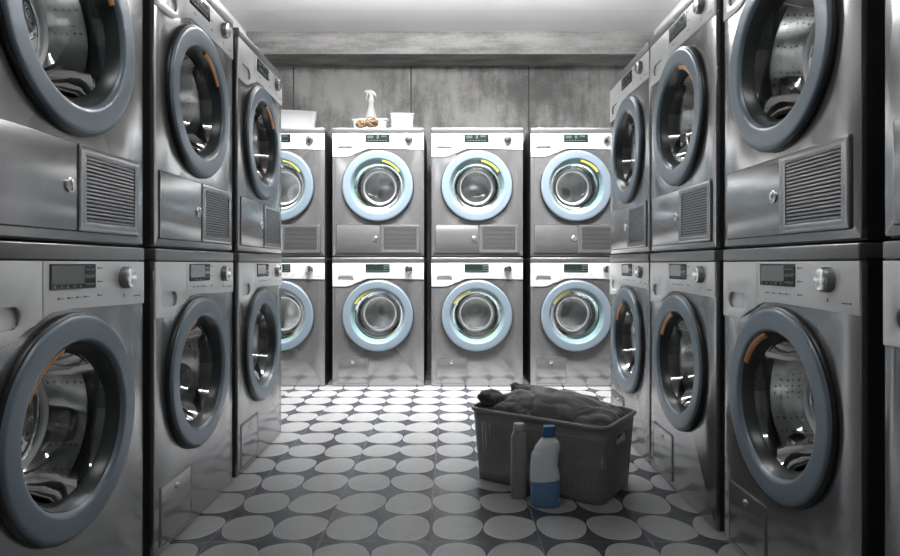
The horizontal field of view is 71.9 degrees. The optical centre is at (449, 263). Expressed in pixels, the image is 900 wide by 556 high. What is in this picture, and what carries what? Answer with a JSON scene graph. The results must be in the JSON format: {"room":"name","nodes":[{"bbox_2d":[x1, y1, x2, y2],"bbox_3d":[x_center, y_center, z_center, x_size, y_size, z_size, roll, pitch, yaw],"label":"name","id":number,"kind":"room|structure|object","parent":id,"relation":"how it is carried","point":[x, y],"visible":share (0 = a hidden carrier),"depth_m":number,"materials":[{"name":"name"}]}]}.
{"room":"laundry","nodes":[
{"label":"laundry","id":0,"kind":"room"},
{"bbox_2d":[215,0,245,34],"bbox_3d":[-1.555,-0.454,1.625,0.100,2.524,6.450,0,0,0],"label":"wall","id":1,"kind":"structure","parent":0,"point":[235,23],"depth_m":4.29,"materials":[{"name":"white paint"}]},
{"bbox_2d":[159,367,740,555],"bbox_3d":[0.000,0.858,1.625,3.210,0.100,6.650,0,0,0],"label":"floor","id":2,"kind":"structure","parent":0,"point":[349,470],"depth_m":2.09,"materials":[{"name":"tile"}]},
{"bbox_2d":[0,240,143,555],"bbox_3d":[-1.091,0.383,1.319,0.624,0.850,0.603,0,0,0],"label":"washing machine","id":3,"kind":"object","parent":2,"relation":"on","point":[71,314],"visible":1,"depth_m":1.38,"materials":[{"name":"grey paint"}]},
{"bbox_2d":[0,0,141,245],"bbox_3d":[-1.091,-0.472,1.319,0.624,0.850,0.603,0,0,0],"label":"dryer","id":4,"kind":"object","parent":3,"relation":"on","point":[71,70],"visible":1,"depth_m":1.39,"materials":[{"name":"grey paint"}]},
{"bbox_2d":[77,144,139,235],"bbox_3d":[-0.799,-0.165,1.462,0.006,0.186,0.261,0,0,0],"label":"vent grille","id":5,"kind":"object","parent":4,"relation":"attached to","point":[108,179],"depth_m":1.44,"materials":[{"name":"metal"}]},
{"bbox_2d":[141,249,232,555],"bbox_3d":[-1.091,0.383,1.984,0.624,0.850,0.603,0,0,0],"label":"washing machine","id":6,"kind":"object","parent":2,"relation":"on","point":[187,305],"visible":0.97,"depth_m":1.87,"materials":[{"name":"grey paint"}]},
{"bbox_2d":[116,0,232,250],"bbox_3d":[-1.091,-0.472,1.984,0.624,0.850,0.603,0,0,0],"label":"dryer","id":7,"kind":"object","parent":6,"relation":"on","point":[187,45],"visible":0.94,"depth_m":1.89,"materials":[{"name":"grey paint"}]},
{"bbox_2d":[201,184,230,243],"bbox_3d":[-0.799,-0.165,2.127,0.006,0.186,0.261,0,0,0],"label":"vent grille","id":8,"kind":"object","parent":7,"relation":"attached to","point":[215,198],"depth_m":2.11,"materials":[{"name":"metal"}]},
{"bbox_2d":[232,253,281,476],"bbox_3d":[-1.091,0.383,2.649,0.624,0.850,0.603,0,0,0],"label":"washing machine","id":9,"kind":"object","parent":2,"relation":"on","point":[257,278],"visible":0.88,"depth_m":2.54,"materials":[{"name":"grey paint"}]},
{"bbox_2d":[211,27,281,253],"bbox_3d":[-1.091,-0.472,2.649,0.624,0.850,0.603,0,0,0],"label":"dryer","id":10,"kind":"object","parent":9,"relation":"on","point":[256,83],"visible":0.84,"depth_m":2.54,"materials":[{"name":"grey paint"}]},
{"bbox_2d":[264,204,280,248],"bbox_3d":[-0.799,-0.165,2.792,0.006,0.186,0.261,0,0,0],"label":"vent grille","id":11,"kind":"object","parent":10,"relation":"attached to","point":[272,212],"depth_m":2.79,"materials":[{"name":"metal"}]},
{"bbox_2d":[279,258,332,385],"bbox_3d":[-1.128,0.383,4.378,0.603,0.850,0.624,0,0,0],"label":"washing machine","id":12,"kind":"object","parent":2,"relation":"on","point":[307,283],"visible":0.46,"depth_m":4.09,"materials":[{"name":"grey paint"}]},
{"bbox_2d":[269,128,340,257],"bbox_3d":[-1.128,-0.472,4.378,0.603,0.850,0.624,0,0,0],"label":"dryer","id":13,"kind":"object","parent":12,"relation":"on","point":[306,153],"visible":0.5,"depth_m":4.09,"materials":[{"name":"grey paint"}]},
{"bbox_2d":[281,122,292,127],"bbox_3d":[-1.130,-0.936,4.280,0.090,0.066,0.100,0,0,-12],"label":"folded cloth","id":14,"kind":"object","parent":13,"relation":"on","point":[283,124],"visible":0.28,"depth_m":4.23,"materials":[{"name":"white fabric"}]},
{"bbox_2d":[281,225,319,252],"bbox_3d":[-0.985,-0.165,4.086,0.261,0.186,0.006,0,0,0],"label":"vent grille","id":15,"kind":"object","parent":13,"relation":"attached to","point":[294,238],"depth_m":4.08,"materials":[{"name":"metal"}]},
{"bbox_2d":[332,258,426,385],"bbox_3d":[-0.473,0.383,4.378,0.603,0.850,0.624,0,0,0],"label":"washing machine","id":16,"kind":"object","parent":2,"relation":"on","point":[380,304],"visible":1,"depth_m":4.09,"materials":[{"name":"grey paint"}]},
{"bbox_2d":[332,128,426,257],"bbox_3d":[-0.473,-0.472,4.378,0.603,0.850,0.624,0,0,0],"label":"dryer","id":17,"kind":"object","parent":16,"relation":"on","point":[380,174],"visible":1,"depth_m":4.09,"materials":[{"name":"grey paint"}]},
{"bbox_2d":[355,120,366,127],"bbox_3d":[-0.592,-0.930,4.120,0.076,0.060,0.071,0,0,0],"label":"pad","id":18,"kind":"object","parent":17,"relation":"on","point":[360,123],"visible":1,"depth_m":4.10,"materials":[{"name":"beige fabric"}]},
{"bbox_2d":[352,118,388,127],"bbox_3d":[-0.540,-0.939,4.225,0.243,0.082,0.108,0,0,5],"label":"plastic tray","id":19,"kind":"object","parent":17,"relation":"on","point":[383,122],"visible":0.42,"depth_m":4.18,"materials":[{"name":"white plastic"}]},
{"bbox_2d":[365,90,376,117],"bbox_3d":[-0.550,-1.056,4.325,0.091,0.318,0.071,0,0,0],"label":"spray bottle","id":20,"kind":"object","parent":17,"relation":"on","point":[371,112],"visible":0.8,"depth_m":4.31,"materials":[{"name":"white plastic"}]},
{"bbox_2d":[365,117,378,127],"bbox_3d":[-0.522,-0.941,4.122,0.095,0.074,0.089,0,0,0],"label":"pad","id":21,"kind":"object","parent":17,"relation":"on","point":[372,120],"visible":1,"depth_m":4.09,"materials":[{"name":"beige fabric"}]},
{"bbox_2d":[380,225,419,252],"bbox_3d":[-0.331,-0.165,4.086,0.261,0.186,0.006,0,0,0],"label":"vent grille","id":22,"kind":"object","parent":17,"relation":"attached to","point":[393,238],"depth_m":4.08,"materials":[{"name":"metal"}]},
{"bbox_2d":[390,113,413,127],"bbox_3d":[-0.325,-0.956,4.225,0.163,0.117,0.128,0,0,-4],"label":"plastic tub","id":23,"kind":"object","parent":17,"relation":"on","point":[398,120],"visible":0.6,"depth_m":4.17,"materials":[{"name":"white plastic"}]},
{"bbox_2d":[431,258,522,385],"bbox_3d":[0.179,0.383,4.378,0.603,0.850,0.624,0,0,0],"label":"washing machine","id":24,"kind":"object","parent":2,"relation":"on","point":[477,303],"visible":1,"depth_m":4.09,"materials":[{"name":"grey paint"}]},
{"bbox_2d":[431,128,522,257],"bbox_3d":[0.179,-0.472,4.378,0.603,0.850,0.624,0,0,0],"label":"dryer","id":25,"kind":"object","parent":24,"relation":"on","point":[477,173],"visible":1,"depth_m":4.09,"materials":[{"name":"grey paint"}]},
{"bbox_2d":[479,225,518,252],"bbox_3d":[0.322,-0.165,4.086,0.261,0.186,0.006,0,0,0],"label":"vent grille","id":26,"kind":"object","parent":25,"relation":"attached to","point":[492,238],"depth_m":4.08,"materials":[{"name":"metal"}]},
{"bbox_2d":[511,422,526,498],"bbox_3d":[0.239,0.679,2.150,0.057,0.257,0.044,0,0,0],"label":"shampoo bottle","id":27,"kind":"object","parent":2,"relation":"on","point":[518,436],"visible":1,"depth_m":2.13,"materials":[{"name":"grey plastic"}]},
{"bbox_2d":[530,425,559,507],"bbox_3d":[0.318,0.674,2.075,0.100,0.268,0.062,0,0,4],"label":"detergent bottle","id":28,"kind":"object","parent":2,"relation":"on","point":[544,472],"visible":1,"depth_m":2.05,"materials":[{"name":"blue plastic"}]},
{"bbox_2d":[471,392,635,504],"bbox_3d":[0.383,0.672,2.320,0.552,0.272,0.342,0,0,35],"label":"laundry basket","id":29,"kind":"object","parent":2,"relation":"on","point":[593,484],"visible":0.69,"depth_m":2.17,"materials":[{"name":"grey plastic"}]},
{"bbox_2d":[488,393,536,455],"bbox_3d":[0.259,0.614,2.353,0.242,0.231,0.213,0,0,35],"label":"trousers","id":30,"kind":"object","parent":29,"relation":"in","point":[510,405],"visible":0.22,"depth_m":2.28,"materials":[{"name":"grey fabric"}]},
{"bbox_2d":[477,389,506,406],"bbox_3d":[0.170,0.517,2.383,0.128,0.065,0.086,0,0,35],"label":"sock","id":31,"kind":"object","parent":30,"relation":"on","point":[490,398],"visible":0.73,"depth_m":2.36,"materials":[{"name":"black fabric"}]},
{"bbox_2d":[510,382,529,390],"bbox_3d":[0.284,0.495,2.412,0.102,0.068,0.064,0,0,35],"label":"rolled towel","id":32,"kind":"object","parent":30,"relation":"on","point":[515,385],"visible":0.29,"depth_m":2.41,"materials":[{"name":"grey fabric"}]},
{"bbox_2d":[506,385,607,462],"bbox_3d":[0.406,0.597,2.321,0.411,0.258,0.254,0,0,35],"label":"sweater","id":33,"kind":"object","parent":29,"relation":"in","point":[545,402],"visible":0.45,"depth_m":2.24,"materials":[{"name":"grey fabric"}]},
{"bbox_2d":[571,401,618,459],"bbox_3d":[0.512,0.597,2.218,0.183,0.217,0.203,0,0,22],"label":"shirt","id":34,"kind":"object","parent":29,"relation":"in","point":[587,415],"visible":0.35,"depth_m":2.15,"materials":[{"name":"grey fabric"}]},
{"bbox_2d":[607,403,625,438],"bbox_3d":[0.549,0.595,2.272,0.179,0.159,0.156,0,0,35],"label":"cloth","id":35,"kind":"object","parent":29,"relation":"in","point":[620,413],"visible":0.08,"depth_m":2.24,"materials":[{"name":"grey fabric"}]},
{"bbox_2d":[523,258,612,385],"bbox_3d":[0.833,0.383,4.378,0.603,0.850,0.624,0,0,0],"label":"washing machine","id":36,"kind":"object","parent":2,"relation":"on","point":[567,301],"visible":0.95,"depth_m":4.09,"materials":[{"name":"grey paint"}]},
{"bbox_2d":[520,128,612,257],"bbox_3d":[0.833,-0.472,4.378,0.603,0.850,0.624,0,0,0],"label":"dryer","id":37,"kind":"object","parent":36,"relation":"on","point":[567,171],"visible":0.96,"depth_m":4.09,"materials":[{"name":"grey paint"}]},
{"bbox_2d":[578,225,610,252],"bbox_3d":[0.976,-0.165,4.086,0.261,0.186,0.006,0,0,0],"label":"vent grille","id":38,"kind":"object","parent":37,"relation":"attached to","point":[591,238],"depth_m":4.08,"materials":[{"name":"metal"}]},
{"bbox_2d":[610,254,650,462],"bbox_3d":[1.091,0.383,2.799,0.624,0.850,0.603,0,0,0],"label":"washing machine","id":39,"kind":"object","parent":2,"relation":"on","point":[629,274],"visible":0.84,"depth_m":2.70,"materials":[{"name":"grey paint"}]},
{"bbox_2d":[610,42,669,254],"bbox_3d":[1.091,-0.472,2.799,0.624,0.850,0.603,0,0,0],"label":"dryer","id":40,"kind":"object","parent":39,"relation":"on","point":[630,91],"visible":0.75,"depth_m":2.72,"materials":[{"name":"grey paint"}]},
{"bbox_2d":[627,201,646,247],"bbox_3d":[0.799,-0.165,2.656,0.006,0.186,0.261,0,0,0],"label":"vent grille","id":41,"kind":"object","parent":40,"relation":"attached to","point":[636,210],"depth_m":2.65,"materials":[{"name":"metal"}]},
{"bbox_2d":[650,250,728,531],"bbox_3d":[1.091,0.383,2.173,0.624,0.850,0.603,0,0,0],"label":"washing machine","id":42,"kind":"object","parent":2,"relation":"on","point":[688,319],"visible":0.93,"depth_m":2.07,"materials":[{"name":"grey paint"}]},
{"bbox_2d":[650,0,745,251],"bbox_3d":[1.091,-0.472,2.173,0.624,0.850,0.603,0,0,0],"label":"dryer","id":43,"kind":"object","parent":42,"relation":"on","point":[687,53],"visible":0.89,"depth_m":2.08,"materials":[{"name":"grey paint"}]},
{"bbox_2d":[678,180,711,242],"bbox_3d":[0.799,-0.165,2.030,0.006,0.186,0.261,0,0,0],"label":"vent grille","id":44,"kind":"object","parent":43,"relation":"attached to","point":[695,196],"depth_m":2.02,"materials":[{"name":"metal"}]},
{"bbox_2d":[723,243,890,555],"bbox_3d":[1.091,0.383,1.512,0.624,0.850,0.603,0,0,0],"label":"washing machine","id":45,"kind":"object","parent":2,"relation":"on","point":[805,349],"visible":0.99,"depth_m":1.40,"materials":[{"name":"grey paint"}]},
{"bbox_2d":[723,0,899,247],"bbox_3d":[1.091,-0.472,1.512,0.624,0.850,0.603,0,0,0],"label":"dryer","id":46,"kind":"object","parent":45,"relation":"on","point":[805,79],"visible":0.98,"depth_m":1.41,"materials":[{"name":"grey paint"}]},
{"bbox_2d":[779,135,851,233],"bbox_3d":[0.799,-0.165,1.369,0.006,0.186,0.261,0,0,0],"label":"vent grille","id":47,"kind":"object","parent":46,"relation":"attached to","point":[815,176],"depth_m":1.35,"materials":[{"name":"metal"}]},
{"bbox_2d":[883,240,899,555],"bbox_3d":[1.091,0.383,0.844,0.624,0.850,0.603,0,0,0],"label":"washing machine","id":48,"kind":"object","parent":2,"relation":"on","point":[891,249],"visible":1,"depth_m":1.12,"materials":[{"name":"grey paint"}]},
{"bbox_2d":[885,0,899,237],"bbox_3d":[1.091,-0.472,0.844,0.624,0.850,0.603,0,0,0],"label":"dryer","id":49,"kind":"object","parent":48,"relation":"on","point":[892,7],"visible":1,"depth_m":1.12,"materials":[{"name":"grey paint"}]},
{"bbox_2d":[274,66,625,366],"bbox_3d":[0.000,-0.454,4.900,3.210,2.524,0.100,0,0,0],"label":"wall","id":50,"kind":"structure","parent":0,"point":[327,97],"depth_m":4.85,"materials":[{"name":"concrete"}]},
{"bbox_2d":[246,31,653,65],"bbox_3d":[0.000,-1.633,4.713,3.010,0.167,0.275,0,0,0],"label":"ceiling","id":51,"kind":"structure","parent":50,"relation":"attached to","point":[281,48],"depth_m":4.58,"materials":[{"name":"concrete"}]},
{"bbox_2d":[219,0,680,30],"bbox_3d":[0.000,-1.766,1.625,3.210,0.100,6.650,0,0,0],"label":"ceiling","id":52,"kind":"structure","parent":0,"point":[252,15],"depth_m":4.26,"materials":[{"name":"white paint"}]},
{"bbox_2d":[654,0,684,34],"bbox_3d":[1.555,-0.454,1.625,0.100,2.524,6.450,0,0,0],"label":"wall","id":53,"kind":"structure","parent":0,"point":[681,1],"depth_m":4.25,"materials":[{"name":"white paint"}]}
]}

